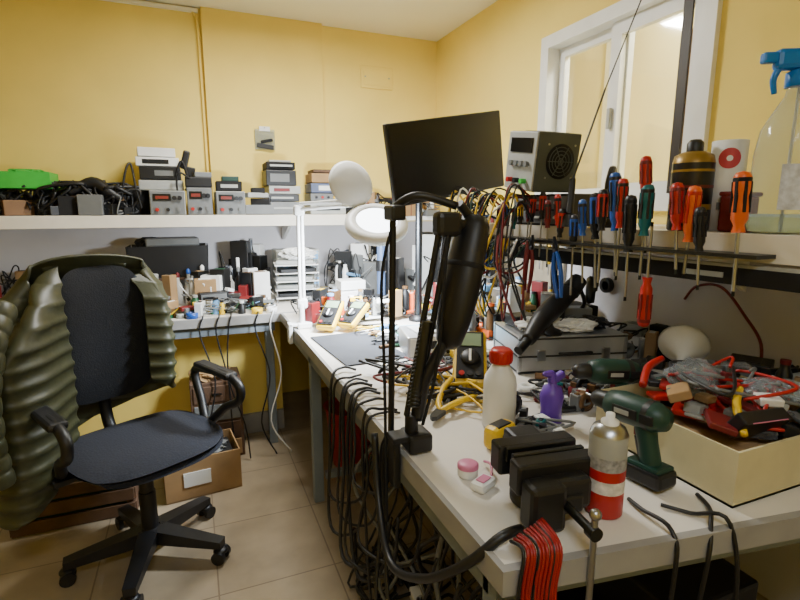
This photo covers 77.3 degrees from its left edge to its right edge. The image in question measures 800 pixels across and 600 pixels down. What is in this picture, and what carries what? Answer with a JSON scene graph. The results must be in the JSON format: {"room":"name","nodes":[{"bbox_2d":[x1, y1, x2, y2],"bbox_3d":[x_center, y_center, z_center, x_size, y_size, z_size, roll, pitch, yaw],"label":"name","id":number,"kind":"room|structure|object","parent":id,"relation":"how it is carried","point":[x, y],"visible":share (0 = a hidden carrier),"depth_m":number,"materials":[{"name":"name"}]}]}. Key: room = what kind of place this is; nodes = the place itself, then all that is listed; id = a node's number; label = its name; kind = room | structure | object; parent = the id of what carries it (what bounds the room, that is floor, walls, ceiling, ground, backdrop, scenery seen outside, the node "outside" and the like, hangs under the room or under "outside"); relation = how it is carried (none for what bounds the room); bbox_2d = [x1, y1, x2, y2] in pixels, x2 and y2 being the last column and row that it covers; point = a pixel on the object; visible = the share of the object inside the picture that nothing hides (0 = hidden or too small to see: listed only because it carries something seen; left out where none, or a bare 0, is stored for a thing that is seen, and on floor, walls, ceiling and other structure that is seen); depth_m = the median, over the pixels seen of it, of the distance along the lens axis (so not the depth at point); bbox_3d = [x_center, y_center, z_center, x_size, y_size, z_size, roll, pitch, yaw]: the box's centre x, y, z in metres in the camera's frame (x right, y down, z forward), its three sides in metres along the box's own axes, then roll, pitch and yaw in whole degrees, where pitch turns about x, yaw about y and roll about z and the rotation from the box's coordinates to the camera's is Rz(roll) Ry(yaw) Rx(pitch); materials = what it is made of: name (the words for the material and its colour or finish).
{"room":"service shop","nodes":[
{"label":"service shop","id":0,"kind":"room"},
{"bbox_2d":[0,0,436,392],"bbox_3d":[-1.671,-0.521,3.198,4.180,2.570,0.137,-4,11,-22],"label":"wall","id":1,"kind":"structure","parent":0,"point":[85,84],"depth_m":3.16,"materials":[{"name":"yellow paint"}]},
{"bbox_2d":[101,0,208,171],"bbox_3d":[-1.921,-1.181,2.924,1.453,1.167,0.024,-4,11,-22],"label":"trim","id":2,"kind":"structure","parent":1,"relation":"attached to","point":[193,11],"depth_m":3.08,"materials":[{"name":"paint"}]},
{"bbox_2d":[0,214,346,238],"bbox_3d":[-1.899,-0.398,2.876,3.300,0.175,0.330,-4,11,-22],"label":"wall shelf","id":3,"kind":"object","parent":1,"relation":"attached to","point":[286,221],"visible":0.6,"depth_m":2.90,"materials":[{"name":"laminate"}]},
{"bbox_2d":[0,162,143,215],"bbox_3d":[-1.870,-0.619,2.774,0.837,0.303,0.169,-4,11,-22],"label":"power cables","id":4,"kind":"object","parent":3,"relation":"on","point":[112,193],"visible":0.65,"depth_m":2.77,"materials":[{"name":"black plastic"}]},
{"bbox_2d":[0,190,150,215],"bbox_3d":[-2.112,-0.543,2.731,1.398,0.160,0.297,-4,11,-22],"label":"electronics","id":5,"kind":"object","parent":3,"relation":"on","point":[86,204],"visible":0.83,"depth_m":2.74,"materials":[{"name":"black plastic"}]},
{"bbox_2d":[0,169,59,189],"bbox_3d":[-2.083,-0.659,2.723,0.340,0.110,0.200,-4,11,-22],"label":"crate","id":6,"kind":"object","parent":5,"relation":"on","point":[12,178],"visible":0.98,"depth_m":2.66,"materials":[{"name":"plastic"}]},
{"bbox_2d":[149,190,186,214],"bbox_3d":[-1.394,-0.585,3.011,0.190,0.141,0.266,-4,11,-22],"label":"supplies","id":7,"kind":"object","parent":3,"relation":"on","point":[161,202],"visible":1,"depth_m":2.90,"materials":[{"name":"grey plastic"}]},
{"bbox_2d":[135,147,189,190],"bbox_3d":[-1.423,-0.782,3.022,0.300,0.249,0.218,-4,11,-22],"label":"electronic devices","id":8,"kind":"object","parent":7,"relation":"on","point":[159,168],"visible":0.83,"depth_m":2.93,"materials":[{"name":"grey plastic"}]},
{"bbox_2d":[186,187,212,214],"bbox_3d":[-1.232,-0.607,3.075,0.140,0.161,0.246,-4,11,-22],"label":"supplies","id":9,"kind":"object","parent":3,"relation":"on","point":[199,200],"visible":1,"depth_m":2.98,"materials":[{"name":"grey plastic"}]},
{"bbox_2d":[176,167,211,190],"bbox_3d":[-1.247,-0.694,3.031,0.204,0.224,0.166,-4,11,-22],"label":"radio","id":10,"kind":"object","parent":9,"relation":"on","point":[195,179],"visible":0.96,"depth_m":2.99,"materials":[{"name":"black plastic"}]},
{"bbox_2d":[214,191,245,214],"bbox_3d":[-1.070,-0.609,3.142,0.170,0.141,0.266,-4,11,-22],"label":"supplies","id":11,"kind":"object","parent":3,"relation":"on","point":[225,202],"visible":1,"depth_m":3.04,"materials":[{"name":"grey plastic"}]},
{"bbox_2d":[245,188,273,214],"bbox_3d":[-0.902,-0.628,3.180,0.172,0.165,0.170,-4,11,-22],"label":"boxes","id":12,"kind":"object","parent":3,"relation":"on","point":[260,202],"visible":0.87,"depth_m":3.13,"materials":[{"name":"plastic"}]},
{"bbox_2d":[262,160,300,213],"bbox_3d":[-0.778,-0.739,3.297,0.225,0.341,0.224,-4,11,-22],"label":"boxes","id":13,"kind":"object","parent":3,"relation":"on","point":[279,177],"visible":0.85,"depth_m":3.20,"materials":[{"name":"grey plastic"}]},
{"bbox_2d":[304,169,345,213],"bbox_3d":[-0.515,-0.733,3.404,0.240,0.290,0.232,-4,11,-22],"label":"boxes","id":14,"kind":"object","parent":3,"relation":"on","point":[317,180],"visible":0.62,"depth_m":3.31,"materials":[{"name":"white cardboard"}]},
{"bbox_2d":[406,216,432,220],"bbox_3d":[-0.046,-0.527,3.645,0.720,0.170,0.320,-4,11,-22],"label":"extension","id":15,"kind":"object","parent":3,"relation":"attached to","point":[409,218],"visible":0.1,"depth_m":3.52,"materials":[{"name":"white plastic"}]},
{"bbox_2d":[346,192,441,215],"bbox_3d":[-0.032,-0.704,3.564,0.710,0.206,0.291,-4,11,-22],"label":"pile","id":16,"kind":"object","parent":15,"relation":"on","point":[429,208],"visible":0.28,"depth_m":3.50,"materials":[{"name":"grey plastic"}]},
{"bbox_2d":[254,126,274,149],"bbox_3d":[-0.900,-1.077,3.331,0.130,0.150,0.036,-4,11,-22],"label":"bag","id":17,"kind":"object","parent":1,"relation":"attached to","point":[264,137],"visible":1,"depth_m":3.32,"materials":[{"name":"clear plastic"}]},
{"bbox_2d":[360,65,391,89],"bbox_3d":[-0.166,-1.593,3.586,0.240,0.150,0.020,-4,11,-22],"label":"cover plate","id":18,"kind":"object","parent":1,"relation":"attached to","point":[372,77],"visible":1,"depth_m":3.58,"materials":[{"name":"yellow paint"}]},
{"bbox_2d":[142,0,496,41],"bbox_3d":[-0.725,-1.420,0.700,4.380,0.100,5.100,-4,11,-22],"label":"ceiling","id":19,"kind":"structure","parent":0,"point":[431,20],"depth_m":3.17,"materials":[{"name":"paint"}]},
{"bbox_2d":[0,387,767,599],"bbox_3d":[-0.725,1.206,1.182,4.380,0.100,5.100,-4,11,-22],"label":"floor","id":20,"kind":"structure","parent":0,"point":[283,545],"depth_m":2.03,"materials":[{"name":"tile"}]},
{"bbox_2d":[9,481,138,537],"bbox_3d":[-1.454,0.841,2.272,0.474,0.225,0.294,-4,11,-22],"label":"wooden crate","id":21,"kind":"object","parent":20,"relation":"on","point":[79,502],"visible":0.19,"depth_m":2.15,"materials":[{"name":"brown wood"}]},
{"bbox_2d":[30,265,244,599],"bbox_3d":[-0.999,0.451,1.893,0.610,1.130,0.660,8,13,38],"label":"office chair","id":22,"kind":"object","parent":20,"relation":"on","point":[104,311],"visible":0.94,"depth_m":1.92,"materials":[{"name":"black fabric"}]},
{"bbox_2d":[0,254,176,530],"bbox_3d":[-1.223,0.263,1.851,0.362,0.844,0.820,4,11,19],"label":"puffer jacket","id":23,"kind":"object","parent":22,"relation":"on","point":[37,364],"visible":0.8,"depth_m":1.67,"materials":[{"name":"green fabric"}]},
{"bbox_2d":[163,428,241,504],"bbox_3d":[-0.989,0.810,2.481,0.340,0.212,0.264,-6,12,-28],"label":"cardboard box","id":24,"kind":"object","parent":20,"relation":"on","point":[220,471],"visible":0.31,"depth_m":2.38,"materials":[{"name":"brown cardboard"}]},
{"bbox_2d":[78,287,331,442],"bbox_3d":[-1.502,0.437,2.931,4.100,0.782,0.830,-4,11,-22],"label":"workbench","id":25,"kind":"object","parent":20,"relation":"on","point":[245,352],"visible":0.32,"depth_m":2.88,"materials":[{"name":"laminate"}]},
{"bbox_2d":[0,267,273,305],"bbox_3d":[-1.707,-0.036,2.722,1.994,0.225,0.287,-4,11,-22],"label":"clutter","id":26,"kind":"object","parent":25,"relation":"on","point":[253,282],"visible":0.3,"depth_m":2.92,"materials":[{"name":"white plastic"}]},
{"bbox_2d":[159,271,209,280],"bbox_3d":[-1.429,-0.077,3.137,0.520,0.156,0.260,-4,11,-22],"label":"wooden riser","id":27,"kind":"object","parent":25,"relation":"on","point":[181,278],"visible":0.02,"depth_m":3.03,"materials":[{"name":"brown wood"}]},
{"bbox_2d":[125,236,208,277],"bbox_3d":[-1.429,-0.273,3.101,0.450,0.242,0.250,-4,11,-22],"label":"storage bin","id":28,"kind":"object","parent":27,"relation":"on","point":[162,255],"visible":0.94,"depth_m":3.01,"materials":[{"name":"plastic"}]},
{"bbox_2d":[168,294,276,318],"bbox_3d":[-1.619,0.065,2.532,1.949,0.096,0.284,-4,11,-22],"label":"clutter","id":29,"kind":"object","parent":25,"relation":"on","point":[215,306],"visible":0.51,"depth_m":2.72,"materials":[{"name":"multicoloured plastic"}]},
{"bbox_2d":[199,310,291,458],"bbox_3d":[-0.836,0.462,2.719,0.438,0.790,0.155,-4,11,-22],"label":"cables","id":30,"kind":"object","parent":25,"relation":"hanging from","point":[229,383],"visible":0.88,"depth_m":2.71,"materials":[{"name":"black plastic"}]},
{"bbox_2d":[219,238,271,293],"bbox_3d":[-1.022,-0.214,3.284,0.338,0.373,0.249,-4,11,-22],"label":"clutter","id":31,"kind":"object","parent":25,"relation":"on","point":[243,253],"visible":0.44,"depth_m":3.22,"materials":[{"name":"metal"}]},
{"bbox_2d":[273,247,318,303],"bbox_3d":[-0.647,-0.164,3.129,0.282,0.331,0.212,-3,11,-16],"label":"tray","id":32,"kind":"object","parent":25,"relation":"on","point":[286,282],"visible":0.84,"depth_m":3.06,"materials":[{"name":"white plastic"}]},
{"bbox_2d":[324,243,404,294],"bbox_3d":[-0.268,-0.215,3.418,0.499,0.336,0.570,-4,11,-22],"label":"clutter","id":33,"kind":"object","parent":25,"relation":"on","point":[360,262],"visible":0.48,"depth_m":3.31,"materials":[{"name":"grey plastic"}]},
{"bbox_2d":[404,232,504,298],"bbox_3d":[0.343,-0.216,3.180,0.480,0.414,0.849,-4,11,-22],"label":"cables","id":34,"kind":"object","parent":25,"relation":"on","point":[427,237],"visible":0.22,"depth_m":3.14,"materials":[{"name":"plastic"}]},
{"bbox_2d":[188,366,244,454],"bbox_3d":[-1.026,0.609,2.797,0.264,0.492,0.255,-4,11,-22],"label":"drawer unit","id":35,"kind":"object","parent":20,"relation":"on","point":[207,380],"visible":0.34,"depth_m":2.69,"materials":[{"name":"brown wood"}]},
{"bbox_2d":[323,397,371,466],"bbox_3d":[-0.257,0.715,2.685,0.300,0.325,0.300,-4,11,-22],"label":"waste bin","id":36,"kind":"object","parent":20,"relation":"on","point":[337,403],"visible":0.2,"depth_m":2.59,"materials":[{"name":"plastic"}]},
{"bbox_2d":[347,443,482,599],"bbox_3d":[0.142,0.718,1.541,0.536,0.739,1.120,-4,11,-22],"label":"floor cables","id":37,"kind":"object","parent":20,"relation":"on","point":[437,538],"visible":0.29,"depth_m":1.75,"materials":[{"name":"grey plastic"}]},
{"bbox_2d":[280,312,799,599],"bbox_3d":[0.416,0.607,2.004,1.352,0.783,2.355,-4,11,-22],"label":"workbench","id":38,"kind":"object","parent":20,"relation":"on","point":[635,543],"visible":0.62,"depth_m":0.98,"materials":[{"name":"laminate"}]},
{"bbox_2d":[316,300,343,330],"bbox_3d":[-0.330,0.070,2.373,0.094,0.121,0.167,2,11,12],"label":"multimeter","id":39,"kind":"object","parent":38,"relation":"on","point":[330,315],"visible":0.99,"depth_m":2.33,"materials":[{"name":"yellow plastic"}]},
{"bbox_2d":[328,278,365,308],"bbox_3d":[-0.291,-0.036,2.798,0.205,0.155,0.158,-9,14,-42],"label":"box","id":40,"kind":"object","parent":38,"relation":"on","point":[348,286],"visible":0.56,"depth_m":2.74,"materials":[{"name":"cardboard"}]},
{"bbox_2d":[287,161,407,343],"bbox_3d":[-0.265,-0.186,2.220,0.622,0.844,0.247,5,11,23],"label":"lamp","id":41,"kind":"object","parent":38,"relation":"on","point":[350,183],"visible":0.89,"depth_m":2.16,"materials":[{"name":"white plastic"}]},
{"bbox_2d":[338,301,369,328],"bbox_3d":[-0.219,0.069,2.378,0.089,0.107,0.163,5,12,27],"label":"multimeter","id":42,"kind":"object","parent":38,"relation":"on","point":[356,312],"visible":1,"depth_m":2.35,"materials":[{"name":"yellow plastic"}]},
{"bbox_2d":[310,331,406,365],"bbox_3d":[-0.181,0.193,2.082,0.260,0.005,0.460,-5,12,-26],"label":"mat","id":43,"kind":"object","parent":38,"relation":"on","point":[348,348],"visible":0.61,"depth_m":2.06,"materials":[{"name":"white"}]},
{"bbox_2d":[290,285,432,323],"bbox_3d":[-0.125,-0.003,2.643,0.872,0.150,0.309,-4,11,-22],"label":"tools","id":44,"kind":"object","parent":38,"relation":"on","point":[405,299],"visible":0.55,"depth_m":2.57,"materials":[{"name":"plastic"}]},
{"bbox_2d":[354,323,398,348],"bbox_3d":[-0.063,0.146,2.211,0.211,0.053,0.330,-4,11,-22],"label":"tools","id":45,"kind":"object","parent":38,"relation":"on","point":[377,333],"visible":0.61,"depth_m":2.23,"materials":[{"name":"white plastic"}]},
{"bbox_2d":[327,366,462,599],"bbox_3d":[-0.069,0.606,1.419,0.166,0.613,0.880,-4,11,-22],"label":"cable","id":46,"kind":"object","parent":38,"relation":"hanging from","point":[350,423],"visible":0.83,"depth_m":1.48,"materials":[{"name":"black plastic"}]},
{"bbox_2d":[409,203,427,321],"bbox_3d":[0.135,-0.297,2.447,0.101,0.839,0.253,-6,12,-30],"label":"monitor stand","id":47,"kind":"object","parent":38,"relation":"on","point":[416,316],"visible":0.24,"depth_m":2.52,"materials":[{"name":"silver plastic"}]},
{"bbox_2d":[382,110,503,205],"bbox_3d":[0.210,-0.638,2.241,0.649,0.443,0.071,-5,12,-28],"label":"computer monitor","id":48,"kind":"object","parent":47,"relation":"attached to","point":[436,156],"visible":0.85,"depth_m":2.20,"materials":[{"name":"black plastic"}]},
{"bbox_2d":[358,353,482,412],"bbox_3d":[0.090,0.254,1.613,0.332,0.052,0.572,-6,12,-28],"label":"lead","id":49,"kind":"object","parent":38,"relation":"on","point":[452,392],"visible":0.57,"depth_m":1.56,"materials":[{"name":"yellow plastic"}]},
{"bbox_2d":[399,319,449,357],"bbox_3d":[0.126,0.147,2.006,0.230,0.120,0.218,-2,11,-10],"label":"station","id":50,"kind":"object","parent":38,"relation":"on","point":[408,334],"visible":0.29,"depth_m":1.94,"materials":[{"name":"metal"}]},
{"bbox_2d":[380,191,488,521],"bbox_3d":[0.081,0.145,1.184,0.252,0.788,0.135,-1,10,-6],"label":"desk lamp","id":51,"kind":"object","parent":38,"relation":"on","point":[462,267],"visible":1,"depth_m":1.13,"materials":[{"name":"black plastic"}]},
{"bbox_2d":[371,433,523,583],"bbox_3d":[0.034,0.477,1.050,0.116,0.240,0.482,-8,13,-35],"label":"hose","id":52,"kind":"object","parent":38,"relation":"on","point":[502,536],"visible":0.99,"depth_m":0.96,"materials":[{"name":"black plastic"}]},
{"bbox_2d":[430,377,477,420],"bbox_3d":[0.142,0.279,1.411,0.096,0.055,0.212,5,12,27],"label":"pliers","id":53,"kind":"object","parent":38,"relation":"on","point":[439,412],"visible":0.94,"depth_m":1.40,"materials":[{"name":"plastic"}]},
{"bbox_2d":[452,331,486,388],"bbox_3d":[0.232,0.194,1.661,0.110,0.151,0.192,1,10,7],"label":"multimeter","id":54,"kind":"object","parent":38,"relation":"on","point":[470,358],"visible":0.85,"depth_m":1.62,"materials":[{"name":"yellow plastic"}]},
{"bbox_2d":[470,460,495,493],"bbox_3d":[0.185,0.372,1.061,0.047,0.023,0.123,5,11,23],"label":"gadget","id":55,"kind":"object","parent":38,"relation":"on","point":[483,483],"visible":0.94,"depth_m":1.02,"materials":[{"name":"white plastic"}]},
{"bbox_2d":[426,276,552,339],"bbox_3d":[0.471,0.008,2.443,0.644,0.250,0.534,-4,11,-22],"label":"tools","id":56,"kind":"object","parent":38,"relation":"on","point":[539,290],"visible":0.28,"depth_m":2.33,"materials":[{"name":"grey plastic"}]},
{"bbox_2d":[482,346,516,426],"bbox_3d":[0.261,0.230,1.306,0.086,0.214,0.086,-4,11,-22],"label":"wash bottle","id":57,"kind":"object","parent":38,"relation":"on","point":[500,383],"visible":0.91,"depth_m":1.27,"materials":[{"name":"white plastic"}]},
{"bbox_2d":[484,419,514,448],"bbox_3d":[0.247,0.325,1.215,0.098,0.059,0.048,-9,14,-42],"label":"tape measure","id":58,"kind":"object","parent":38,"relation":"on","point":[494,430],"visible":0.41,"depth_m":1.19,"materials":[{"name":"plastic"}]},
{"bbox_2d":[509,517,562,599],"bbox_3d":[0.216,0.612,0.851,0.094,0.470,0.075,-4,11,-22],"label":"lead","id":59,"kind":"object","parent":38,"relation":"hanging from","point":[545,577],"visible":1,"depth_m":0.80,"materials":[{"name":"red plastic"}]},
{"bbox_2d":[515,394,575,432],"bbox_3d":[0.348,0.303,1.311,0.173,0.068,0.246,-4,11,-22],"label":"accessories","id":60,"kind":"object","parent":38,"relation":"on","point":[543,423],"visible":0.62,"depth_m":1.29,"materials":[{"name":"metal"}]},
{"bbox_2d":[491,425,602,599],"bbox_3d":[0.290,0.411,0.957,0.170,0.244,0.298,-3,11,-14],"label":"bench vise","id":61,"kind":"object","parent":38,"relation":"on","point":[549,479],"visible":0.97,"depth_m":0.91,"materials":[{"name":"black metal"}]},
{"bbox_2d":[539,370,565,423],"bbox_3d":[0.406,0.258,1.339,0.063,0.148,0.063,4,11,22],"label":"squeeze bottle","id":62,"kind":"object","parent":38,"relation":"on","point":[551,395],"visible":0.88,"depth_m":1.32,"materials":[{"name":"plastic"}]},
{"bbox_2d":[517,372,599,412],"bbox_3d":[0.491,0.265,1.522,0.288,0.066,0.248,-4,11,-22],"label":"accessories","id":63,"kind":"object","parent":38,"relation":"on","point":[576,389],"visible":0.48,"depth_m":1.50,"materials":[{"name":"grey plastic"}]},
{"bbox_2d":[493,321,627,374],"bbox_3d":[0.592,0.170,1.868,0.406,0.132,0.297,-2,11,-8],"label":"tool case","id":64,"kind":"object","parent":38,"relation":"on","point":[555,353],"visible":0.79,"depth_m":1.76,"materials":[{"name":"metal"}]},
{"bbox_2d":[514,274,586,354],"bbox_3d":[0.549,0.036,1.760,0.108,0.232,0.470,8,13,37],"label":"gun","id":65,"kind":"object","parent":64,"relation":"on","point":[551,309],"visible":0.78,"depth_m":1.73,"materials":[{"name":"black plastic"}]},
{"bbox_2d":[504,305,611,332],"bbox_3d":[0.591,0.072,1.862,0.370,0.061,0.236,0,10,-3],"label":"clutter","id":66,"kind":"object","parent":64,"relation":"on","point":[577,319],"visible":0.66,"depth_m":1.81,"materials":[{"name":"white paper"}]},
{"bbox_2d":[565,358,642,387],"bbox_3d":[0.534,0.244,1.329,0.210,0.182,0.073,-1,10,-7],"label":"cordless drill","id":67,"kind":"object","parent":38,"relation":"on","point":[614,372],"visible":0.66,"depth_m":1.30,"materials":[{"name":"green plastic"}]},
{"bbox_2d":[585,411,628,519],"bbox_3d":[0.388,0.305,0.939,0.069,0.198,0.069,-4,11,-22],"label":"aerosol can","id":68,"kind":"object","parent":38,"relation":"on","point":[608,438],"visible":0.94,"depth_m":0.91,"materials":[{"name":"red metal"}]},
{"bbox_2d":[586,389,676,491],"bbox_3d":[0.491,0.285,1.093,0.073,0.178,0.222,-5,12,-27],"label":"cordless drill","id":69,"kind":"object","parent":38,"relation":"on","point":[648,417],"visible":0.95,"depth_m":1.03,"materials":[{"name":"green plastic"}]},
{"bbox_2d":[608,320,671,369],"bbox_3d":[0.949,0.153,1.954,0.254,0.132,0.331,-4,11,-22],"label":"tools","id":70,"kind":"object","parent":38,"relation":"on","point":[642,340],"visible":0.58,"depth_m":1.90,"materials":[{"name":"black plastic"}]},
{"bbox_2d":[627,492,739,599],"bbox_3d":[0.529,0.775,0.997,0.167,0.798,0.137,-1,10,-6],"label":"cable","id":71,"kind":"object","parent":38,"relation":"hanging from","point":[710,512],"visible":1,"depth_m":0.90,"materials":[{"name":"black plastic"}]},
{"bbox_2d":[658,324,710,359],"bbox_3d":[0.940,0.155,1.695,0.161,0.150,0.141,-5,12,-27],"label":"shade","id":72,"kind":"object","parent":38,"relation":"on","point":[675,342],"visible":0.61,"depth_m":1.66,"materials":[{"name":"plastic"}]},
{"bbox_2d":[596,375,799,507],"bbox_3d":[0.779,0.300,1.201,0.450,0.115,0.360,-4,11,-22],"label":"box","id":73,"kind":"object","parent":38,"relation":"on","point":[735,472],"visible":0.34,"depth_m":1.01,"materials":[{"name":"beige cardboard"}]},
{"bbox_2d":[639,355,799,440],"bbox_3d":[0.778,0.215,1.179,0.422,0.120,0.353,-4,11,-22],"label":"pile","id":74,"kind":"object","parent":73,"relation":"on","point":[694,388],"visible":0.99,"depth_m":1.12,"materials":[{"name":"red plastic"}]},
{"bbox_2d":[706,353,799,381],"bbox_3d":[1.137,0.242,1.397,0.393,0.157,0.499,-3,11,-15],"label":"heap","id":75,"kind":"object","parent":38,"relation":"on","point":[786,370],"visible":0.16,"depth_m":1.48,"materials":[{"name":"red plastic"}]},
{"bbox_2d":[543,558,758,599],"bbox_3d":[0.709,0.802,1.668,0.650,0.520,0.875,-4,11,-22],"label":"storage boxes","id":76,"kind":"object","parent":20,"relation":"on","point":[720,579],"visible":0.12,"depth_m":1.30,"materials":[{"name":"black plastic"}]},
{"bbox_2d":[436,0,799,599],"bbox_3d":[1.254,-0.254,1.743,0.100,2.570,4.900,-4,11,-22],"label":"wall","id":77,"kind":"structure","parent":0,"point":[491,61],"depth_m":1.92,"materials":[{"name":"yellow paint"}]},
{"bbox_2d":[485,214,565,291],"bbox_3d":[0.682,-0.283,2.928,0.056,0.420,0.800,-4,11,-22],"label":"panel","id":78,"kind":"object","parent":77,"relation":"attached to","point":[541,272],"visible":0.08,"depth_m":2.77,"materials":[{"name":"metal"}]},
{"bbox_2d":[534,0,722,210],"bbox_3d":[0.984,-0.853,2.268,0.124,0.880,0.980,-4,11,-22],"label":"window","id":79,"kind":"structure","parent":77,"relation":"in","point":[612,23],"depth_m":2.18,"materials":[{"name":"white plastic"}]},
{"bbox_2d":[489,223,799,291],"bbox_3d":[1.037,-0.075,1.383,0.584,0.222,2.150,-4,11,-22],"label":"wall shelf","id":80,"kind":"object","parent":77,"relation":"attached to","point":[786,246],"visible":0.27,"depth_m":1.36,"materials":[{"name":"laminate"}]},
{"bbox_2d":[514,193,590,225],"bbox_3d":[0.623,-0.353,1.955,0.233,0.116,0.300,-5,12,-27],"label":"parts organiser","id":81,"kind":"object","parent":80,"relation":"on","point":[578,196],"visible":0.17,"depth_m":1.84,"materials":[{"name":"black plastic"}]},
{"bbox_2d":[504,131,581,192],"bbox_3d":[0.526,-0.523,1.889,0.214,0.233,0.205,-4,11,-22],"label":"supplies","id":82,"kind":"object","parent":81,"relation":"on","point":[537,161],"visible":0.96,"depth_m":1.82,"materials":[{"name":"grey metal"}]},
{"bbox_2d":[561,0,641,226],"bbox_3d":[0.707,-0.657,1.728,0.334,0.794,0.059,-5,12,-27],"label":"antenna","id":83,"kind":"object","parent":80,"relation":"on","point":[569,210],"visible":0.92,"depth_m":1.73,"materials":[{"name":"black plastic"}]},
{"bbox_2d":[488,234,799,292],"bbox_3d":[0.653,-0.145,1.638,0.073,0.083,1.346,-6,12,-28],"label":"tool rack","id":84,"kind":"object","parent":80,"relation":"attached to","point":[764,277],"visible":0.61,"depth_m":1.38,"materials":[{"name":"grey metal"}]},
{"bbox_2d":[440,184,533,325],"bbox_3d":[0.338,-0.194,2.002,0.145,0.528,0.569,-6,12,-28],"label":"cable bundle","id":85,"kind":"object","parent":84,"relation":"hanging from","point":[499,265],"visible":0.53,"depth_m":1.87,"materials":[{"name":"multicoloured plastic"}]},
{"bbox_2d":[551,236,562,298],"bbox_3d":[0.545,-0.110,1.725,0.017,0.214,0.076,-2,11,-12],"label":"pliers","id":86,"kind":"object","parent":84,"relation":"hanging from","point":[555,256],"visible":1,"depth_m":1.73,"materials":[{"name":"blue plastic"}]},
{"bbox_2d":[589,193,598,291],"bbox_3d":[0.634,-0.189,1.637,0.046,0.320,0.038,9,14,42],"label":"screwdriver","id":87,"kind":"object","parent":84,"relation":"in","point":[593,198],"visible":0.73,"depth_m":1.61,"materials":[{"name":"blue plastic"}]},
{"bbox_2d":[596,189,608,286],"bbox_3d":[0.641,-0.197,1.599,0.035,0.311,0.033,-4,10,-22],"label":"screwdriver","id":88,"kind":"object","parent":84,"relation":"in","point":[602,198],"visible":1,"depth_m":1.58,"materials":[{"name":"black plastic"}]},
{"bbox_2d":[608,172,621,275],"bbox_3d":[0.667,-0.236,1.564,0.048,0.320,0.041,10,14,43],"label":"screwdriver","id":89,"kind":"object","parent":84,"relation":"in","point":[614,177],"visible":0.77,"depth_m":1.54,"materials":[{"name":"blue plastic"}]},
{"bbox_2d":[614,178,628,279],"bbox_3d":[0.674,-0.215,1.535,0.035,0.311,0.033,-4,11,-22],"label":"screwdriver","id":90,"kind":"object","parent":84,"relation":"hanging from","point":[622,191],"visible":0.82,"depth_m":1.51,"materials":[{"name":"red plastic"}]},
{"bbox_2d":[622,195,637,300],"bbox_3d":[0.691,-0.156,1.515,0.039,0.321,0.037,-4,10,-22],"label":"screwdriver","id":91,"kind":"object","parent":84,"relation":"in","point":[630,207],"visible":1,"depth_m":1.49,"materials":[{"name":"black plastic"}]},
{"bbox_2d":[636,222,653,326],"bbox_3d":[0.727,-0.072,1.468,0.039,0.311,0.037,-4,11,-22],"label":"screwdriver","id":92,"kind":"object","parent":84,"relation":"hanging from","point":[645,297],"visible":1,"depth_m":1.47,"materials":[{"name":"red plastic"}]},
{"bbox_2d":[637,184,654,279],"bbox_3d":[0.720,-0.199,1.476,0.042,0.281,0.039,-4,12,-22],"label":"screwdriver","id":93,"kind":"object","parent":84,"relation":"in","point":[647,193],"visible":0.99,"depth_m":1.45,"materials":[{"name":"teal plastic"}]},
{"bbox_2d":[639,156,652,252],"bbox_3d":[0.715,-0.280,1.468,0.042,0.280,0.036,10,14,42],"label":"screwdriver","id":94,"kind":"object","parent":84,"relation":"in","point":[646,164],"visible":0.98,"depth_m":1.44,"materials":[{"name":"red plastic"}]},
{"bbox_2d":[669,182,684,273],"bbox_3d":[0.758,-0.198,1.381,0.037,0.250,0.041,-4,11,-22],"label":"screwdriver","id":95,"kind":"object","parent":84,"relation":"in","point":[677,190],"visible":1,"depth_m":1.36,"materials":[{"name":"red plastic"}]},
{"bbox_2d":[682,185,702,277],"bbox_3d":[0.786,-0.182,1.356,0.040,0.251,0.040,-6,12,-29],"label":"screwdriver","id":96,"kind":"object","parent":84,"relation":"in","point":[693,198],"visible":0.84,"depth_m":1.34,"materials":[{"name":"orange plastic"}]},
{"bbox_2d":[692,206,707,289],"bbox_3d":[0.792,-0.137,1.331,0.033,0.220,0.035,-4,11,-22],"label":"screwdriver","id":97,"kind":"object","parent":84,"relation":"in","point":[700,216],"visible":1,"depth_m":1.31,"materials":[{"name":"black plastic"}]},
{"bbox_2d":[729,171,752,296],"bbox_3d":[0.843,-0.163,1.252,0.044,0.311,0.044,-4,11,-22],"label":"screwdriver","id":98,"kind":"object","parent":84,"relation":"in","point":[742,184],"visible":1,"depth_m":1.23,"materials":[{"name":"orange plastic"}]},
{"bbox_2d":[666,139,715,230],"bbox_3d":[0.843,-0.331,1.447,0.111,0.256,0.111,-4,11,-22],"label":"bottle","id":99,"kind":"object","parent":80,"relation":"on","point":[696,166],"visible":0.71,"depth_m":1.40,"materials":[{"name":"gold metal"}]},
{"bbox_2d":[707,139,749,230],"bbox_3d":[0.930,-0.324,1.430,0.095,0.250,0.090,-4,11,-22],"label":"roll","id":100,"kind":"object","parent":80,"relation":"on","point":[731,155],"visible":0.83,"depth_m":1.39,"materials":[{"name":"white paper"}]},
{"bbox_2d":[717,191,750,231],"bbox_3d":[0.940,-0.242,1.372,0.104,0.109,0.074,-4,11,-22],"label":"tin","id":101,"kind":"object","parent":80,"relation":"on","point":[725,224],"visible":0.19,"depth_m":1.37,"materials":[{"name":"red plastic"}]},
{"bbox_2d":[745,48,799,232],"bbox_3d":[0.993,-0.397,1.267,0.160,0.448,0.159,-8,13,-37],"label":"spray bottle","id":102,"kind":"object","parent":80,"relation":"on","point":[775,169],"visible":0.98,"depth_m":1.23,"materials":[{"name":"clear plastic"}]},
{"bbox_2d":[566,10,694,188],"bbox_3d":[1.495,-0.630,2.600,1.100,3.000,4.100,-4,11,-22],"label":"window pane","id":103,"kind":"structure","parent":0,"point":[657,45],"depth_m":3.39,"materials":[{"name":"glass"}]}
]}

